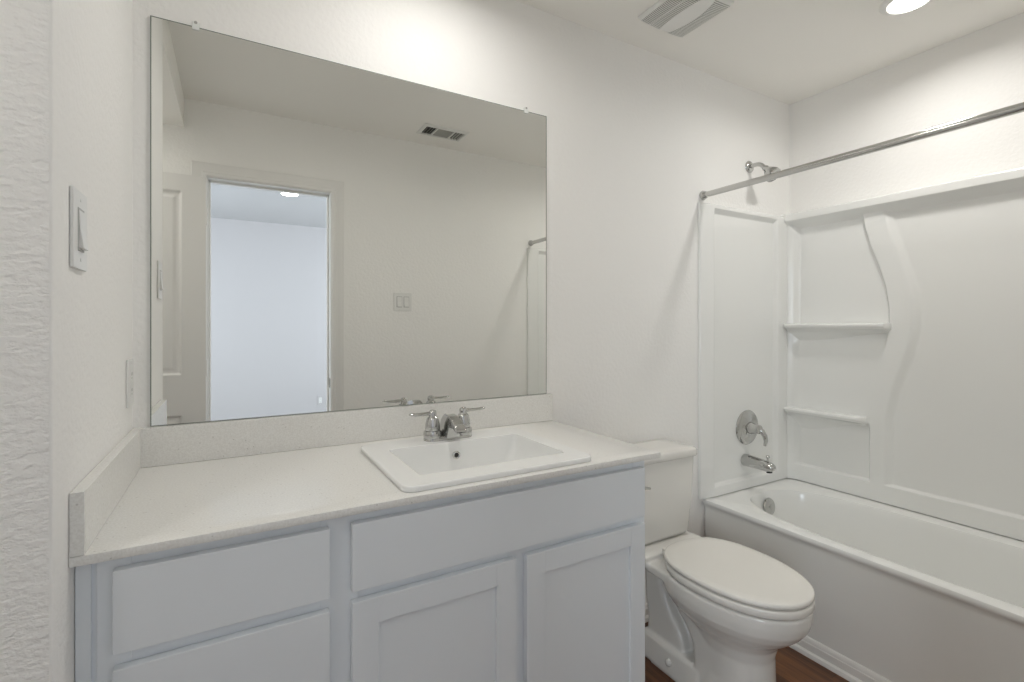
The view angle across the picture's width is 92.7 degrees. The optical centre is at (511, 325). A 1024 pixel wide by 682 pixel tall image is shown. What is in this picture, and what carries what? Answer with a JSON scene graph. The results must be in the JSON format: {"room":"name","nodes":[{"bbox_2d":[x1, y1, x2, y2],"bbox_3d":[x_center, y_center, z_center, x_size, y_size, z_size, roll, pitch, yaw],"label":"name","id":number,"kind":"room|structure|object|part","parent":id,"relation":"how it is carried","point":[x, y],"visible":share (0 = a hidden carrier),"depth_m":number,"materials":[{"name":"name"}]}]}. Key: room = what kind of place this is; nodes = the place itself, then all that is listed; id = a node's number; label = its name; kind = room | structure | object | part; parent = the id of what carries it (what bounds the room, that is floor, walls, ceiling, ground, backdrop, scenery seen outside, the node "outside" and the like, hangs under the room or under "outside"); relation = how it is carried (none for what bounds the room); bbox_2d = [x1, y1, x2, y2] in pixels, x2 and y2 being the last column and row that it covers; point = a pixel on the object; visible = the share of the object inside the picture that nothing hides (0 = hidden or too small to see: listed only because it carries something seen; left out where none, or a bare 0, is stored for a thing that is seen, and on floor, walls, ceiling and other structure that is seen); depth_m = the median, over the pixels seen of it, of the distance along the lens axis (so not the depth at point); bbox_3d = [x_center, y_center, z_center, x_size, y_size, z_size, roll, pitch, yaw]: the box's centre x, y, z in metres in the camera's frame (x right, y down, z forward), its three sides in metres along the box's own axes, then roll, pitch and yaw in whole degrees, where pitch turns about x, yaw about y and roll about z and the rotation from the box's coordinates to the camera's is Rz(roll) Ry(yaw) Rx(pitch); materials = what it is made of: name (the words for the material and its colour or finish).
{"room":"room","nodes":[
{"label":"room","id":0,"kind":"room"},
{"bbox_2d":[0,0,131,681],"bbox_3d":[-1.177,0.036,0.757,0.850,2.474,0.636,0,0,-30],"label":"wall","id":1,"kind":"structure","parent":0,"point":[90,41],"depth_m":0.70,"materials":[{"name":"white paint"}]},
{"bbox_2d":[70,185,88,271],"bbox_3d":[-0.704,-0.156,0.800,0.013,0.128,0.082,0,0,-30],"label":"light switch","id":2,"kind":"object","parent":1,"relation":"attached to","point":[78,243],"visible":1,"depth_m":0.78,"materials":[{"name":"white plastic"}]},
{"bbox_3d":[-0.705,-0.156,0.799,0.002,0.070,0.036,0,0,-30],"label":"rocker frame","id":3,"kind":"part","parent":2,"relation":"part of","materials":[{"name":"grey plastic"}]},
{"bbox_2d":[126,358,133,407],"bbox_3d":[-0.934,0.140,1.197,0.008,0.115,0.070,0,0,-30],"label":"electrical outlet","id":4,"kind":"object","parent":1,"relation":"attached to","point":[129,363],"visible":1,"depth_m":1.18,"materials":[{"name":"white plastic"}]},
{"bbox_2d":[130,368,132,396],"bbox_3d":[-0.933,0.140,1.198,0.002,0.067,0.034,0,0,-30],"label":"receptacle","id":5,"kind":"object","parent":4,"relation":"attached to","point":[131,369],"depth_m":1.19,"materials":[{"name":"white plastic"}]},
{"bbox_2d":[132,0,789,602],"bbox_3d":[-0.130,0.036,1.780,3.924,2.474,0.100,0,0,-30],"label":"wall","id":6,"kind":"structure","parent":0,"point":[635,135],"depth_m":1.99,"materials":[{"name":"white paint"}]},
{"bbox_2d":[133,394,552,467],"bbox_3d":[-0.405,0.311,1.554,1.281,0.100,0.019,0,0,-30],"label":"backsplash","id":7,"kind":"structure","parent":6,"relation":"attached to","point":[203,441],"depth_m":1.44,"materials":[{"name":"stone"}]},
{"bbox_2d":[150,15,546,426],"bbox_3d":[-0.400,-0.276,1.562,1.224,1.072,0.010,0,0,-30],"label":"wall mirror","id":8,"kind":"object","parent":6,"relation":"attached to","point":[326,236],"visible":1,"depth_m":1.48,"materials":[{"name":"clear glass"}]},
{"bbox_2d":[645,602,648,622],"bbox_3d":[0.500,1.240,2.068,0.873,0.066,0.026,0,0,-30],"label":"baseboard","id":9,"kind":"structure","parent":6,"relation":"attached to","point":[646,603],"depth_m":2.11,"materials":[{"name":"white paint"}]},
{"bbox_2d":[745,161,780,181],"bbox_3d":[1.244,-0.770,2.416,0.076,0.134,0.160,0,0,-30],"label":"showerhead","id":10,"kind":"object","parent":6,"relation":"attached to","point":[749,166],"visible":0.84,"depth_m":2.41,"materials":[{"name":"silver metal"}]},
{"bbox_3d":[1.230,-0.792,2.441,0.021,0.051,0.090,0,0,-30],"label":"arm","id":11,"kind":"part","parent":10,"relation":"part of","materials":[{"name":"silver metal"}]},
{"bbox_2d":[700,102,1023,199],"bbox_3d":[1.286,-0.615,1.640,0.045,0.045,1.548,0,0,-30],"label":"shower rod","id":12,"kind":"object","parent":6,"relation":"attached to","point":[1016,108],"visible":1,"depth_m":1.67,"materials":[{"name":"grey metal"}]},
{"bbox_2d":[645,622,848,681],"bbox_3d":[0.923,1.323,-0.449,4.800,0.100,5.016,0,0,-30],"label":"floor","id":13,"kind":"structure","parent":0,"point":[791,665],"depth_m":1.80,"materials":[{"name":"brown wood"}]},
{"bbox_2d":[75,461,644,681],"bbox_3d":[-0.287,0.826,1.312,1.244,0.895,0.548,0,0,-30],"label":"vanity cabinet","id":14,"kind":"object","parent":13,"relation":"on","point":[543,580],"visible":0.8,"depth_m":1.03,"materials":[{"name":"white paint"}]},
{"bbox_3d":[-0.506,0.705,0.882,0.335,0.289,0.019,0,0,-30],"label":"drawer","id":15,"kind":"part","parent":14,"relation":"part of","materials":[{"name":"white paint"}]},
{"bbox_3d":[-0.506,0.467,0.882,0.335,0.137,0.019,0,0,-30],"label":"drawer","id":16,"kind":"part","parent":14,"relation":"part of","materials":[{"name":"white paint"}]},
{"bbox_2d":[69,394,660,567],"bbox_3d":[-0.271,0.319,1.320,1.281,0.116,0.559,0,0,-30],"label":"countertop","id":17,"kind":"structure","parent":14,"relation":"on","point":[160,488],"depth_m":1.16,"materials":[{"name":"stone"}]},
{"bbox_2d":[409,407,484,441],"bbox_3d":[-0.179,0.302,1.478,0.250,0.092,0.132,0,0,-30],"label":"faucet","id":18,"kind":"object","parent":17,"relation":"on","point":[451,426],"visible":1,"depth_m":1.47,"materials":[{"name":"silver metal"}]},
{"bbox_3d":[-0.275,0.267,1.467,0.071,0.013,0.021,0,0,-30],"label":"lever","id":19,"kind":"part","parent":18,"relation":"part of","materials":[{"name":"silver metal"}]},
{"bbox_3d":[-0.242,0.297,1.486,0.056,0.084,0.056,0,0,-30],"label":"handle","id":20,"kind":"part","parent":18,"relation":"part of","materials":[{"name":"silver metal"}]},
{"bbox_3d":[-0.198,0.342,1.511,0.156,0.012,0.052,0,0,-30],"label":"plate","id":21,"kind":"part","parent":18,"relation":"part of","materials":[{"name":"silver metal"}]},
{"bbox_3d":[-0.178,0.305,1.477,0.046,0.069,0.128,0,0,-30],"label":"spout","id":22,"kind":"part","parent":18,"relation":"part of","materials":[{"name":"silver metal"}]},
{"bbox_3d":[-0.153,0.297,1.536,0.056,0.084,0.056,0,0,-30],"label":"handle","id":23,"kind":"part","parent":18,"relation":"part of","materials":[{"name":"silver metal"}]},
{"bbox_3d":[-0.120,0.267,1.556,0.071,0.013,0.021,0,0,-30],"label":"lever","id":24,"kind":"part","parent":18,"relation":"part of","materials":[{"name":"silver metal"}]},
{"bbox_2d":[361,427,590,492],"bbox_3d":[-0.112,0.417,1.363,0.522,0.139,0.437,0,0,-30],"label":"sink","id":25,"kind":"object","parent":17,"relation":"in","point":[413,465],"visible":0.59,"depth_m":1.41,"materials":[{"name":"white ceramic"}]},
{"bbox_3d":[-0.159,0.859,1.081,0.380,0.604,0.019,0,0,-30],"label":"door","id":26,"kind":"part","parent":14,"relation":"part of","materials":[{"name":"white paint"}]},
{"bbox_3d":[0.023,0.467,1.185,0.800,0.137,0.019,0,0,-30],"label":"false drawer","id":27,"kind":"part","parent":14,"relation":"part of","materials":[{"name":"white paint"}]},
{"bbox_3d":[0.201,0.859,1.286,0.390,0.604,0.019,0,0,-30],"label":"door","id":28,"kind":"part","parent":14,"relation":"part of","materials":[{"name":"white paint"}]},
{"bbox_2d":[631,439,814,681],"bbox_3d":[0.699,0.884,1.767,0.361,0.778,0.726,0,0,-30],"label":"toilet","id":29,"kind":"object","parent":13,"relation":"on","point":[720,610],"visible":0.96,"depth_m":1.67,"materials":[{"name":"white ceramic"}]},
{"bbox_3d":[0.568,0.512,1.995,0.352,0.035,0.201,0,0,-30],"label":"tank lid","id":30,"kind":"part","parent":29,"relation":"part of","materials":[{"name":"white ceramic"}]},
{"bbox_3d":[0.568,0.690,1.996,0.336,0.318,0.182,0,0,-30],"label":"tank","id":31,"kind":"part","parent":29,"relation":"part of","materials":[{"name":"white ceramic"}]},
{"bbox_3d":[0.707,1.061,1.753,0.359,0.424,0.687,0,0,-30],"label":"bowl","id":32,"kind":"part","parent":29,"relation":"part of","materials":[{"name":"white ceramic"}]},
{"bbox_3d":[0.760,0.827,1.660,0.360,0.018,0.480,0,0,-30],"label":"seat lid","id":33,"kind":"part","parent":29,"relation":"part of","materials":[{"name":"white plastic"}]},
{"bbox_3d":[0.762,0.854,1.657,0.361,0.024,0.472,0,0,-30],"label":"seat","id":34,"kind":"part","parent":29,"relation":"part of","materials":[{"name":"white plastic"}]},
{"bbox_2d":[703,478,1023,681],"bbox_3d":[1.589,1.045,1.814,0.700,0.457,1.543,0,0,-30],"label":"bathtub","id":35,"kind":"object","parent":13,"relation":"on","point":[905,595],"visible":0.9,"depth_m":1.82,"materials":[{"name":"white plastic"}]},
{"bbox_3d":[1.259,0.886,2.389,0.084,0.083,0.023,0,0,-30],"label":"overflow plate","id":36,"kind":"part","parent":35,"relation":"part of","materials":[{"name":"silver metal"}]},
{"bbox_2d":[698,167,1023,540],"bbox_3d":[1.577,0.110,1.806,0.735,1.404,1.549,0,0,-30],"label":"shower surround","id":37,"kind":"object","parent":35,"relation":"on","point":[876,344],"visible":0.99,"depth_m":2.25,"materials":[{"name":"white plastic"}]},
{"bbox_3d":[1.176,0.117,2.456,0.685,1.390,0.024,0,0,-30],"label":"panel","id":38,"kind":"part","parent":37,"relation":"part of","materials":[{"name":"white plastic"}]},
{"bbox_2d":[736,410,767,445],"bbox_3d":[1.209,0.513,2.424,0.174,0.174,0.100,0,0,-30],"label":"shower valve","id":39,"kind":"object","parent":37,"relation":"attached to","point":[747,427],"visible":1,"depth_m":2.43,"materials":[{"name":"silver metal"}]},
{"bbox_3d":[1.213,0.538,2.416,0.060,0.110,0.083,0,0,-30],"label":"lever handle","id":40,"kind":"part","parent":39,"relation":"part of","materials":[{"name":"silver metal"}]},
{"bbox_2d":[741,454,775,472],"bbox_3d":[1.208,0.666,2.387,0.060,0.082,0.162,0,0,-30],"label":"tub spout","id":41,"kind":"object","parent":37,"relation":"attached to","point":[747,460],"visible":1,"depth_m":2.37,"materials":[{"name":"silver metal"}]},
{"bbox_2d":[784,406,867,428],"bbox_3d":[1.572,0.510,2.454,0.100,0.170,0.365,0,0,-30],"label":"shelf","id":42,"kind":"object","parent":37,"relation":"attached to","point":[795,417],"depth_m":2.45,"materials":[{"name":"white plastic"}]},
{"bbox_2d":[784,323,890,339],"bbox_3d":[1.597,0.069,2.411,0.100,0.170,0.464,0,0,-30],"label":"shelf","id":43,"kind":"object","parent":37,"relation":"attached to","point":[792,331],"depth_m":2.39,"materials":[{"name":"white plastic"}]},
{"bbox_2d":[516,0,1023,104],"bbox_3d":[0.705,-1.251,1.297,2.954,0.100,1.769,0,0,-30],"label":"ceiling","id":44,"kind":"structure","parent":0,"point":[789,52],"depth_m":2.01,"materials":[{"name":"white paint"}]},
{"bbox_2d":[638,0,733,36],"bbox_3d":[0.655,-1.186,1.855,0.244,0.029,0.244,0,0,-30],"label":"exhaust fan","id":45,"kind":"object","parent":44,"relation":"attached to","point":[678,18],"visible":1,"depth_m":1.85,"materials":[{"name":"white plastic"}]},
{"bbox_2d":[879,0,931,15],"bbox_3d":[1.462,-1.194,1.802,0.173,0.012,0.173,0,0,-30],"label":"recessed light","id":46,"kind":"object","parent":44,"relation":"in","point":[888,7],"visible":1,"depth_m":1.82,"materials":[{"name":"white plastic"}]},
{"bbox_2d":[789,636,891,681],"bbox_3d":[1.284,1.240,1.641,0.026,0.066,1.492,0,0,-30],"label":"baseboard","id":47,"kind":"structure","parent":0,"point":[848,669],"depth_m":1.80,"materials":[{"name":"white paint"}]},
{"bbox_2d":[790,12,1023,212],"bbox_3d":[1.939,0.036,2.014,0.100,2.474,1.549,0,0,-30],"label":"wall","id":48,"kind":"structure","parent":0,"point":[981,71],"depth_m":2.17,"materials":[{"name":"white paint"}]}
]}

